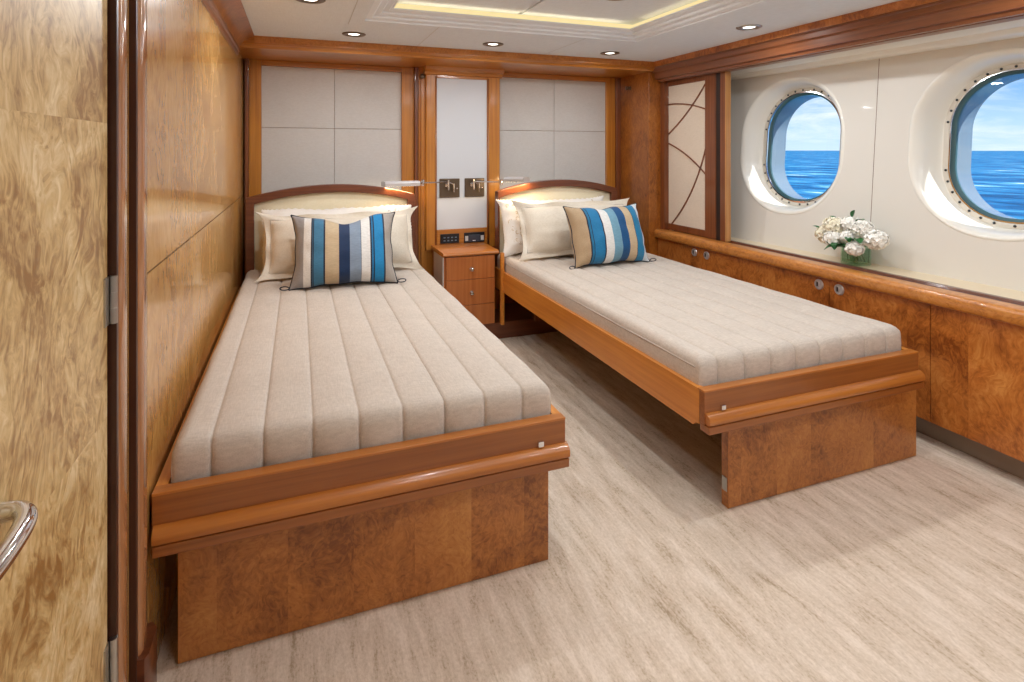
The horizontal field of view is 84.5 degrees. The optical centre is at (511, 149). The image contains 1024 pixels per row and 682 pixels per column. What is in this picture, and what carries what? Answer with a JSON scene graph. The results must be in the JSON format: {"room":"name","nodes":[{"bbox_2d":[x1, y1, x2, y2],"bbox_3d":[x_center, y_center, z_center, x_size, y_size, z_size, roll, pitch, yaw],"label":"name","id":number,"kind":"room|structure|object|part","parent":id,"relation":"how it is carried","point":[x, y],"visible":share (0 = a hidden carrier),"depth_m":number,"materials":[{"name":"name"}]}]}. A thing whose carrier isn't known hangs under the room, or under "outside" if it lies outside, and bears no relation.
{"room":"yacht cabin","nodes":[
{"label":"yacht cabin","id":0,"kind":"room"},
{"bbox_2d":[147,0,243,659],"bbox_3d":[-1.339,0.310,2.514,0.050,1.980,2.650,0,0,-21],"label":"wall","id":1,"kind":"structure","parent":0,"point":[195,78],"depth_m":1.76,"materials":[{"name":"brown wood"}]},
{"bbox_2d":[0,0,117,681],"bbox_3d":[-0.590,0.305,0.618,0.095,1.970,0.975,0,0,-21],"label":"door","id":2,"kind":"structure","parent":1,"relation":"in","point":[58,300],"depth_m":0.83,"materials":[{"name":"brown wood"}]},
{"bbox_3d":[-0.563,0.438,0.602,0.056,0.023,0.208,0,0,-21],"label":"handle","id":3,"kind":"part","parent":2,"relation":"part of","materials":[{"name":"silver metal"}]},
{"bbox_2d":[107,0,156,681],"bbox_3d":[-0.815,0.310,1.179,0.082,1.980,0.258,0,0,-21],"label":"trim","id":4,"kind":"structure","parent":1,"relation":"attached to","point":[126,19],"depth_m":1.20,"materials":[{"name":"brown wood"}]},
{"bbox_3d":[-0.794,0.310,1.116,0.056,1.980,0.080,0,0,-21],"label":"moulding","id":5,"kind":"part","parent":4,"relation":"part of","materials":[{"name":"brown wood"}]},
{"bbox_3d":[-0.844,0.310,1.251,0.059,1.980,0.088,0,0,-21],"label":"moulding","id":6,"kind":"part","parent":4,"relation":"part of","materials":[{"name":"brown wood"}]},
{"bbox_3d":[-1.339,-0.194,2.514,0.050,0.972,2.650,0,0,-21],"label":"panel","id":7,"kind":"part","parent":1,"relation":"part of","materials":[{"name":"brown wood"}]},
{"bbox_2d":[201,0,253,55],"bbox_3d":[-0.657,-0.575,0.788,0.040,0.050,5.340,0,0,-21],"label":"crown molding","id":8,"kind":"structure","parent":1,"relation":"attached to","point":[210,6],"depth_m":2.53,"materials":[{"name":"brown wood"}]},
{"bbox_2d":[244,60,598,303],"bbox_3d":[-0.260,0.250,4.372,3.385,2.100,0.060,0,0,-21],"label":"wall","id":9,"kind":"structure","parent":0,"point":[507,299],"depth_m":3.76,"materials":[{"name":"brown wood"}]},
{"bbox_2d":[262,66,400,192],"bbox_3d":[-1.244,0.068,3.946,0.930,1.264,0.020,0,0,-21],"label":"wall panel","id":10,"kind":"object","parent":9,"relation":"attached to","point":[297,102],"visible":0.73,"depth_m":3.92,"materials":[{"name":"fabric"}]},
{"bbox_2d":[245,58,417,260],"bbox_3d":[-1.225,0.300,3.920,1.140,1.800,0.100,0,0,-21],"label":"trim","id":11,"kind":"structure","parent":9,"relation":"attached to","point":[253,67],"depth_m":3.90,"materials":[{"name":"brown wood"}]},
{"bbox_3d":[-1.241,-0.582,3.938,0.930,0.036,0.055,0,0,-21],"label":"head rail","id":12,"kind":"part","parent":11,"relation":"part of","materials":[{"name":"brown wood"}]},
{"bbox_2d":[240,36,654,77],"bbox_3d":[-0.308,-0.650,4.033,2.955,0.100,0.560,0,0,-21],"label":"crown molding","id":13,"kind":"structure","parent":9,"relation":"attached to","point":[249,49],"depth_m":3.82,"materials":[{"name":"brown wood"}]},
{"bbox_2d":[418,65,504,308],"bbox_3d":[-0.380,0.297,4.172,0.620,1.805,0.230,0,0,-21],"label":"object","id":14,"kind":"object","parent":9,"relation":"attached to","point":[459,107],"visible":0.74,"depth_m":4.13,"materials":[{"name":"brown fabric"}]},
{"bbox_2d":[381,178,459,197],"bbox_3d":[-0.607,0.274,3.898,0.136,0.142,0.651,0,0,43],"label":"reading lamp","id":15,"kind":"object","parent":14,"relation":"attached to","point":[447,187],"visible":1,"depth_m":4.08,"materials":[{"name":"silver metal"}]},
{"bbox_3d":[-0.552,0.225,3.943,0.022,0.044,0.296,0,0,37],"label":"arm","id":16,"kind":"part","parent":15,"relation":"part of","materials":[{"name":"silver metal"}]},
{"bbox_3d":[-0.455,0.277,4.108,0.150,0.137,0.012,0,0,-21],"label":"wall plate","id":17,"kind":"part","parent":15,"relation":"part of","materials":[{"name":"brown metal"}]},
{"bbox_2d":[440,233,458,243],"bbox_3d":[-0.453,0.644,4.101,0.140,0.068,0.010,0,0,-21],"label":"switch panel","id":18,"kind":"object","parent":14,"relation":"attached to","point":[444,238],"visible":1,"depth_m":4.10,"materials":[{"name":"black plastic"}]},
{"bbox_3d":[-0.370,0.649,4.159,0.382,0.142,0.040,0,0,-21],"label":"rail","id":19,"kind":"part","parent":14,"relation":"part of","materials":[{"name":"brown wood"}]},
{"bbox_3d":[-0.370,0.028,4.158,0.382,1.100,0.022,0,0,-21],"label":"linen panel","id":20,"kind":"part","parent":14,"relation":"part of","materials":[{"name":"white fabric"}]},
{"bbox_3d":[-0.370,-0.561,4.159,0.382,0.078,0.040,0,0,-21],"label":"head rail","id":21,"kind":"part","parent":14,"relation":"part of","materials":[{"name":"brown wood"}]},
{"bbox_2d":[464,232,484,242],"bbox_3d":[-0.277,0.645,4.166,0.158,0.074,0.014,0,0,-21],"label":"power outlet","id":22,"kind":"object","parent":14,"relation":"attached to","point":[469,237],"visible":1,"depth_m":4.16,"materials":[{"name":"black plastic"}]},
{"bbox_2d":[468,234,479,241],"bbox_3d":[-0.278,0.650,4.163,0.090,0.052,0.006,0,0,-21],"label":"socket","id":23,"kind":"object","parent":22,"relation":"attached to","point":[471,237],"depth_m":4.16,"materials":[{"name":"grey plastic"}]},
{"bbox_2d":[465,177,529,196],"bbox_3d":[-0.102,0.268,4.084,0.502,0.155,0.118,0,0,28],"label":"reading lamp","id":24,"kind":"object","parent":14,"relation":"attached to","point":[474,187],"visible":1,"depth_m":4.15,"materials":[{"name":"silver metal"}]},
{"bbox_3d":[-0.277,0.277,4.175,0.150,0.137,0.012,0,0,-21],"label":"wall plate","id":25,"kind":"part","parent":24,"relation":"part of","materials":[{"name":"brown metal"}]},
{"bbox_3d":[-0.157,0.232,4.097,0.250,0.044,0.022,0,0,13],"label":"arm","id":26,"kind":"part","parent":24,"relation":"part of","materials":[{"name":"silver metal"}]},
{"bbox_2d":[483,302,557,338],"bbox_3d":[0.185,1.244,4.247,1.760,0.112,0.490,0,0,-21],"label":"baseboard","id":27,"kind":"structure","parent":9,"relation":"attached to","point":[522,326],"depth_m":3.97,"materials":[{"name":"brown wood"}]},
{"bbox_2d":[431,242,498,323],"bbox_3d":[-0.333,0.936,3.952,0.389,0.504,0.374,0,0,-21],"label":"nightstand","id":28,"kind":"object","parent":27,"relation":"on","point":[466,271],"visible":0.77,"depth_m":3.81,"materials":[{"name":"brown wood"}]},
{"bbox_3d":[-0.504,0.843,3.870,0.008,0.255,0.265,0,0,-21],"label":"plate","id":29,"kind":"part","parent":28,"relation":"part of","materials":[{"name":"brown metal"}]},
{"bbox_3d":[-0.280,0.958,3.807,0.338,0.169,0.018,0,0,-21],"label":"drawer","id":30,"kind":"part","parent":28,"relation":"part of","materials":[{"name":"brown wood"}]},
{"bbox_3d":[-0.280,0.793,3.807,0.338,0.154,0.018,0,0,-21],"label":"drawer","id":31,"kind":"part","parent":28,"relation":"part of","materials":[{"name":"brown wood"}]},
{"bbox_3d":[-0.280,1.115,3.807,0.338,0.139,0.018,0,0,-21],"label":"drawer","id":32,"kind":"part","parent":28,"relation":"part of","materials":[{"name":"brown wood"}]},
{"bbox_2d":[500,77,604,188],"bbox_3d":[0.309,0.068,4.535,0.995,1.264,0.020,0,0,-21],"label":"wall panel","id":33,"kind":"object","parent":9,"relation":"attached to","point":[553,116],"visible":0.59,"depth_m":4.53,"materials":[{"name":"fabric"}]},
{"bbox_2d":[502,72,620,199],"bbox_3d":[0.377,0.200,4.539,1.105,1.600,0.080,0,0,-21],"label":"trim","id":34,"kind":"structure","parent":9,"relation":"attached to","point":[612,85],"depth_m":4.69,"materials":[{"name":"brown wood"}]},
{"bbox_3d":[0.316,-0.582,4.529,0.985,0.036,0.055,0,0,-21],"label":"head rail","id":35,"kind":"part","parent":34,"relation":"part of","materials":[{"name":"brown wood"}]},
{"bbox_2d":[621,72,647,252],"bbox_3d":[0.982,0.300,4.565,0.045,1.800,0.460,0,0,-21],"label":"wall panel","id":36,"kind":"object","parent":9,"relation":"attached to","point":[634,102],"visible":0.43,"depth_m":4.48,"materials":[{"name":"brown wood"}]},
{"bbox_2d":[648,72,659,255],"bbox_3d":[1.132,0.285,4.366,0.185,1.830,0.020,0,0,-21],"label":"wall panel","id":37,"kind":"object","parent":9,"relation":"attached to","point":[653,85],"visible":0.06,"depth_m":4.34,"materials":[{"name":"brown wood"}]},
{"bbox_2d":[241,0,900,61],"bbox_3d":[0.683,-0.732,1.302,3.000,0.136,5.450,0,0,-21],"label":"ceiling","id":38,"kind":"structure","parent":0,"point":[640,30],"depth_m":3.06,"materials":[{"name":"paint"}]},
{"bbox_2d":[296,0,325,3],"bbox_3d":[-0.890,-0.662,2.484,0.132,0.007,0.132,0,0,-21],"label":"recessed light","id":39,"kind":"object","parent":38,"relation":"in","point":[302,1],"visible":1,"depth_m":2.51,"materials":[{"name":"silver metal"}]},
{"bbox_2d":[342,32,365,36],"bbox_3d":[-0.906,-0.662,3.233,0.132,0.007,0.132,0,0,-21],"label":"recessed light","id":40,"kind":"object","parent":38,"relation":"in","point":[349,34],"visible":1,"depth_m":3.23,"materials":[{"name":"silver metal"}]},
{"bbox_2d":[483,42,503,46],"bbox_3d":[-0.119,-0.662,3.538,0.132,0.007,0.132,0,0,-21],"label":"recessed light","id":41,"kind":"object","parent":38,"relation":"in","point":[490,44],"visible":1,"depth_m":3.52,"materials":[{"name":"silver metal"}]},
{"bbox_3d":[0.559,-0.756,1.726,1.590,0.008,3.126,0,0,-21],"label":"panel","id":42,"kind":"part","parent":38,"relation":"part of","materials":[{"name":"paint"}]},
{"bbox_3d":[0.559,-0.711,1.726,1.630,0.091,3.130,0,0,-21],"label":"tray moulding","id":43,"kind":"part","parent":38,"relation":"part of","materials":[{"name":"white paint"}]},
{"bbox_2d":[600,51,619,54],"bbox_3d":[0.672,-0.662,3.867,0.132,0.007,0.132,0,0,-21],"label":"recessed light","id":44,"kind":"object","parent":38,"relation":"in","point":[607,52],"visible":1,"depth_m":3.85,"materials":[{"name":"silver metal"}]},
{"bbox_2d":[736,24,761,29],"bbox_3d":[1.282,-0.662,3.049,0.132,0.007,0.132,0,0,-21],"label":"recessed light","id":45,"kind":"object","parent":38,"relation":"in","point":[750,26],"visible":1,"depth_m":3.03,"materials":[{"name":"silver metal"}]},
{"bbox_2d":[157,331,1023,681],"bbox_3d":[0.894,1.330,1.730,3.900,0.060,6.000,0,0,-21],"label":"floor","id":46,"kind":"structure","parent":0,"point":[911,569],"depth_m":1.67,"materials":[{"name":"light wood"}]},
{"bbox_2d":[151,184,569,663],"bbox_3d":[-0.746,0.759,2.598,1.106,1.078,2.293,0,0,-21],"label":"bed","id":47,"kind":"object","parent":46,"relation":"on","point":[265,552],"visible":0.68,"depth_m":1.56,"materials":[{"name":"brown wood"}]},
{"bbox_3d":[-1.248,0.896,2.403,0.026,0.137,2.182,0,0,-21],"label":"rail","id":48,"kind":"part","parent":47,"relation":"part of","materials":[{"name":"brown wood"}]},
{"bbox_3d":[-1.147,0.610,3.636,1.035,0.780,0.068,0,0,-21],"label":"headboard frame","id":49,"kind":"part","parent":47,"relation":"part of","materials":[{"name":"brown wood"}]},
{"bbox_3d":[-0.354,0.884,1.560,1.100,0.115,0.028,0,0,-21],"label":"foot rail","id":50,"kind":"part","parent":47,"relation":"part of","materials":[{"name":"brown wood"}]},
{"bbox_2d":[171,267,550,482],"bbox_3d":[-0.743,0.802,2.593,1.046,0.148,2.154,0,0,-21],"label":"mattress","id":51,"kind":"object","parent":47,"relation":"on","point":[299,374],"visible":0.82,"depth_m":1.82,"materials":[{"name":"fabric"}]},
{"bbox_2d":[259,204,411,274],"bbox_3d":[-1.068,0.545,3.505,0.914,0.378,0.198,0,0,-21],"label":"bed pillow","id":52,"kind":"object","parent":51,"relation":"on","point":[282,212],"visible":0.17,"depth_m":3.48,"materials":[{"name":"white fabric"}]},
{"bbox_2d":[254,206,424,282],"bbox_3d":[-1.007,0.548,3.358,0.959,0.377,0.240,0,0,-21],"label":"pillow sham","id":53,"kind":"object","parent":51,"relation":"on","point":[280,234],"visible":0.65,"depth_m":3.27,"materials":[{"name":"beige fabric"}]},
{"bbox_2d":[279,211,405,290],"bbox_3d":[-0.924,0.544,3.095,0.646,0.380,0.283,0,0,-21],"label":"striped cushion","id":54,"kind":"object","parent":51,"relation":"on","point":[327,252],"visible":1,"depth_m":3.00,"materials":[{"name":"blue fabric"}]},
{"bbox_3d":[-0.370,1.129,1.622,1.026,0.338,0.035,0,0,-21],"label":"foot panel","id":55,"kind":"part","parent":47,"relation":"part of","materials":[{"name":"brown wood"}]},
{"bbox_3d":[-0.244,0.896,2.784,0.026,0.137,2.182,0,0,-21],"label":"rail","id":56,"kind":"part","parent":47,"relation":"part of","materials":[{"name":"brown wood"}]},
{"bbox_2d":[658,238,755,284],"bbox_3d":[1.486,0.986,3.967,0.406,0.628,1.012,0,0,-21],"label":"base cabinet","id":57,"kind":"object","parent":46,"relation":"on","point":[737,268],"visible":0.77,"depth_m":3.81,"materials":[{"name":"brown wood"}]},
{"bbox_3d":[1.222,0.936,4.138,0.020,0.521,0.503,0,0,-21],"label":"cabinet door","id":58,"kind":"part","parent":57,"relation":"part of","materials":[{"name":"brown wood"}]},
{"bbox_3d":[1.401,0.936,3.664,0.020,0.521,0.503,0,0,-21],"label":"cabinet door","id":59,"kind":"part","parent":57,"relation":"part of","materials":[{"name":"brown wood"}]},
{"bbox_2d":[494,179,924,508],"bbox_3d":[0.793,0.759,3.182,1.170,1.078,2.293,0,0,-21],"label":"bed","id":60,"kind":"object","parent":46,"relation":"on","point":[782,432],"visible":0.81,"depth_m":2.19,"materials":[{"name":"brown"}]},
{"bbox_3d":[-0.067,0.942,3.830,0.023,0.487,0.030,0,0,-21],"label":"head post","id":61,"kind":"part","parent":60,"relation":"part of","materials":[{"name":"brown wood"}]},
{"bbox_3d":[0.170,1.044,3.936,0.040,0.288,0.040,0,0,-21],"label":"leg","id":62,"kind":"part","parent":60,"relation":"part of","materials":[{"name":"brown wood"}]},
{"bbox_3d":[0.344,0.610,4.201,0.975,0.780,0.068,0,0,-21],"label":"headboard frame","id":63,"kind":"part","parent":60,"relation":"part of","materials":[{"name":"brown wood"}]},
{"bbox_3d":[0.274,0.896,2.980,0.026,0.137,2.182,0,0,-21],"label":"rail","id":64,"kind":"part","parent":60,"relation":"part of","materials":[{"name":"brown wood"}]},
{"bbox_2d":[497,253,900,385],"bbox_3d":[0.761,0.801,3.164,1.035,0.149,2.153,0,0,-21],"label":"mattress","id":65,"kind":"object","parent":60,"relation":"on","point":[707,327],"visible":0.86,"depth_m":2.48,"materials":[{"name":"fabric"}]},
{"bbox_2d":[496,195,603,256],"bbox_3d":[0.313,0.540,4.066,0.878,0.396,0.224,0,0,-21],"label":"bed pillow","id":66,"kind":"object","parent":65,"relation":"on","point":[513,244],"visible":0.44,"depth_m":3.92,"materials":[{"name":"white fabric"}]},
{"bbox_2d":[511,198,628,260],"bbox_3d":[0.453,0.540,3.922,0.928,0.396,0.245,0,0,-21],"label":"pillow sham","id":67,"kind":"object","parent":65,"relation":"on","point":[545,231],"visible":0.59,"depth_m":3.79,"materials":[{"name":"beige fabric"}]},
{"bbox_2d":[563,203,655,268],"bbox_3d":[0.614,0.550,3.657,0.650,0.382,0.275,0,0,-24],"label":"striped cushion","id":68,"kind":"object","parent":65,"relation":"on","point":[609,235],"visible":1,"depth_m":3.56,"materials":[{"name":"blue fabric"}]},
{"bbox_3d":[0.774,1.215,2.056,0.003,0.050,0.025,0,0,-21],"label":"hinge plate","id":69,"kind":"part","parent":60,"relation":"part of","materials":[{"name":"silver metal"}]},
{"bbox_3d":[1.157,0.884,2.133,1.078,0.115,0.028,0,0,-21],"label":"foot rail","id":70,"kind":"part","parent":60,"relation":"part of","materials":[{"name":"brown wood"}]},
{"bbox_3d":[1.243,1.129,2.234,1.000,0.338,0.035,0,0,-21],"label":"foot panel","id":71,"kind":"part","parent":60,"relation":"part of","materials":[{"name":"brown wood"}]},
{"bbox_2d":[756,262,941,441],"bbox_3d":[1.845,0.986,3.022,0.406,0.628,1.009,0,0,-21],"label":"base cabinet","id":72,"kind":"object","parent":46,"relation":"on","point":[912,318],"visible":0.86,"depth_m":2.68,"materials":[{"name":"brown wood"}]},
{"bbox_3d":[1.580,0.936,3.192,0.020,0.521,0.501,0,0,-21],"label":"cabinet door","id":73,"kind":"part","parent":72,"relation":"part of","materials":[{"name":"brown wood"}]},
{"bbox_3d":[1.759,0.936,2.720,0.020,0.521,0.501,0,0,-21],"label":"cabinet door","id":74,"kind":"part","parent":72,"relation":"part of","materials":[{"name":"brown wood"}]},
{"bbox_2d":[931,305,1023,479],"bbox_3d":[2.203,0.986,2.078,0.406,0.628,1.012,0,0,-21],"label":"base cabinet","id":75,"kind":"object","parent":46,"relation":"on","point":[977,362],"visible":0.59,"depth_m":2.31,"materials":[{"name":"brown wood"}]},
{"bbox_2d":[731,37,1023,291],"bbox_3d":[1.903,0.040,3.220,0.090,1.200,2.575,0,0,-24],"label":"wall","id":76,"kind":"structure","parent":0,"point":[919,242],"depth_m":3.03,"materials":[{"name":"white paint"}]},
{"bbox_2d":[660,81,668,229],"bbox_3d":[1.194,0.040,4.352,0.080,1.140,0.050,0,0,-21],"label":"trim","id":77,"kind":"structure","parent":76,"relation":"attached to","point":[663,85],"depth_m":4.33,"materials":[{"name":"brown wood"}]},
{"bbox_2d":[716,71,730,241],"bbox_3d":[1.421,0.044,3.792,0.052,1.132,0.097,0,0,-21],"label":"trim","id":78,"kind":"structure","parent":76,"relation":"attached to","point":[723,79],"depth_m":3.75,"materials":[{"name":"brown wood"}]},
{"bbox_3d":[1.425,0.044,3.768,0.042,1.132,0.037,0,0,-21],"label":"jamb post","id":79,"kind":"part","parent":78,"relation":"part of","materials":[{"name":"brown wood"}]},
{"bbox_2d":[740,77,844,214],"bbox_3d":[1.869,-0.027,3.629,0.342,0.867,0.767,0,0,-21],"label":"window","id":80,"kind":"structure","parent":76,"relation":"in","point":[767,119],"depth_m":3.82,"materials":[{"name":"white plastic"}]},
{"bbox_2d":[652,0,1023,81],"bbox_3d":[2.090,-0.611,1.841,0.195,0.178,5.360,0,0,-21],"label":"crown molding","id":81,"kind":"structure","parent":76,"relation":"attached to","point":[942,16],"depth_m":2.76,"materials":[{"name":"brown wood"}]},
{"bbox_2d":[868,59,879,262],"bbox_3d":[1.976,0.041,3.071,0.102,1.201,0.040,0,0,-21],"label":"trim","id":82,"kind":"structure","parent":76,"relation":"attached to","point":[879,59],"depth_m":3.07,"materials":[{"name":"white wood"}]},
{"bbox_2d":[908,47,1023,241],"bbox_3d":[2.319,-0.027,2.602,0.342,0.867,0.767,0,0,-21],"label":"window","id":83,"kind":"structure","parent":76,"relation":"in","point":[943,117],"depth_m":2.80,"materials":[{"name":"white plastic"}]},
{"bbox_3d":[2.282,0.275,2.203,0.410,2.250,6.000,0,0,-21],"label":"hull","id":84,"kind":"object","parent":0,"visible":0},
{"bbox_2d":[654,229,1023,326],"bbox_3d":[2.279,0.639,1.915,0.500,0.066,5.365,0,0,-21],"label":"ledge","id":85,"kind":"object","parent":84,"relation":"attached to","point":[1005,305],"visible":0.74,"depth_m":2.74,"materials":[{"name":"brown wood"}]},
{"bbox_2d":[667,73,715,238],"bbox_3d":[1.290,0.042,4.103,0.028,1.128,0.580,0,0,-21],"label":"screen","id":86,"kind":"object","parent":85,"relation":"on","point":[691,102],"visible":0.97,"depth_m":4.07,"materials":[{"name":"beige fabric"}]},
{"bbox_3d":[1.280,0.583,4.129,0.028,0.047,0.423,0,0,-21],"label":"screen rail","id":87,"kind":"part","parent":86,"relation":"part of","materials":[{"name":"brown wood"}]},
{"bbox_3d":[1.280,-0.504,4.129,0.028,0.036,0.423,0,0,-21],"label":"screen rail","id":88,"kind":"part","parent":86,"relation":"part of","materials":[{"name":"brown wood"}]},
{"bbox_3d":[1.281,0.037,4.128,0.008,1.055,0.430,0,0,-21],"label":"screen panel","id":89,"kind":"part","parent":86,"relation":"part of","materials":[{"name":"fabric"}]},
{"bbox_3d":[2.362,0.635,1.923,0.338,0.050,5.320,0,0,-21],"label":"sill","id":90,"kind":"part","parent":85,"relation":"part of","materials":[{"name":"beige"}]},
{"bbox_3d":[1.836,0.559,3.012,0.116,0.099,0.116,0,0,-21],"label":"glass vase","id":91,"kind":"object","parent":85,"relation":"on","visible":0},
{"bbox_2d":[814,225,857,260],"bbox_3d":[1.782,0.506,3.107,0.127,0.174,0.235,0,0,-21],"label":"flower","id":92,"kind":"object","parent":91,"relation":"in","point":[819,232],"visible":0.25,"depth_m":3.14,"materials":[{"name":"beige plant"}]},
{"bbox_2d":[822,217,851,259],"bbox_3d":[1.767,0.478,3.081,0.131,0.229,0.120,0,0,18],"label":"flower","id":93,"kind":"object","parent":91,"relation":"in","point":[832,224],"visible":0.78,"depth_m":3.05,"materials":[{"name":"beige plant"}]},
{"bbox_2d":[822,231,853,260],"bbox_3d":[1.747,0.512,3.052,0.126,0.161,0.125,0,0,-21],"label":"flower","id":94,"kind":"object","parent":91,"relation":"in","point":[829,237],"visible":0.67,"depth_m":3.03,"materials":[{"name":"white plant"}]},
{"bbox_2d":[824,238,865,261],"bbox_3d":[1.750,0.523,2.978,0.187,0.141,0.177,0,0,36],"label":"leafy sprig","id":95,"kind":"object","parent":91,"relation":"in","point":[859,240],"visible":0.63,"depth_m":2.98,"materials":[{"name":"green plant"}]},
{"bbox_2d":[838,230,855,260],"bbox_3d":[1.764,0.508,2.951,0.079,0.168,0.119,0,0,11],"label":"flower","id":96,"kind":"object","parent":91,"relation":"in","point":[848,235],"visible":0.91,"depth_m":2.95,"materials":[{"name":"white plant"}]},
{"bbox_2d":[836,241,864,257],"bbox_3d":[1.785,0.532,2.942,0.137,0.122,0.124,0,0,-21],"label":"flower","id":97,"kind":"object","parent":91,"relation":"in","point":[854,248],"visible":1,"depth_m":2.90,"materials":[{"name":"white plant"}]},
{"bbox_2d":[839,210,864,256],"bbox_3d":[1.823,0.456,3.023,0.121,0.272,0.111,0,0,35],"label":"flower","id":98,"kind":"object","parent":91,"relation":"in","point":[846,221],"visible":0.55,"depth_m":3.01,"materials":[{"name":"white plant"}]},
{"bbox_2d":[850,220,874,258],"bbox_3d":[1.824,0.477,2.937,0.113,0.230,0.113,0,0,-40],"label":"flower","id":99,"kind":"object","parent":91,"relation":"in","point":[858,228],"visible":0.8,"depth_m":2.91,"materials":[{"name":"white plant"}]},
{"bbox_2d":[854,229,889,261],"bbox_3d":[1.841,0.499,2.898,0.167,0.187,0.127,0,0,41],"label":"flower","id":100,"kind":"object","parent":91,"relation":"in","point":[876,239],"visible":0.96,"depth_m":2.85,"materials":[{"name":"white plant"}]},
{"bbox_2d":[731,19,1023,80],"bbox_3d":[2.352,-0.575,1.919,0.360,0.150,5.320,0,0,-21],"label":"coving","id":101,"kind":"structure","parent":84,"relation":"attached to","point":[1011,29],"depth_m":2.87,"materials":[{"name":"white paint"}]},
{"label":"outside","id":102,"kind":"structure","parent":0,"visible":0},
{"bbox_2d":[785,151,1023,218],"bbox_3d":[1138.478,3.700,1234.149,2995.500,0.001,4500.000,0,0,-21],"label":"sea","id":103,"kind":"structure","parent":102,"point":[997,176],"depth_m":81.84,"materials":[{"name":"liquid"}]}
]}

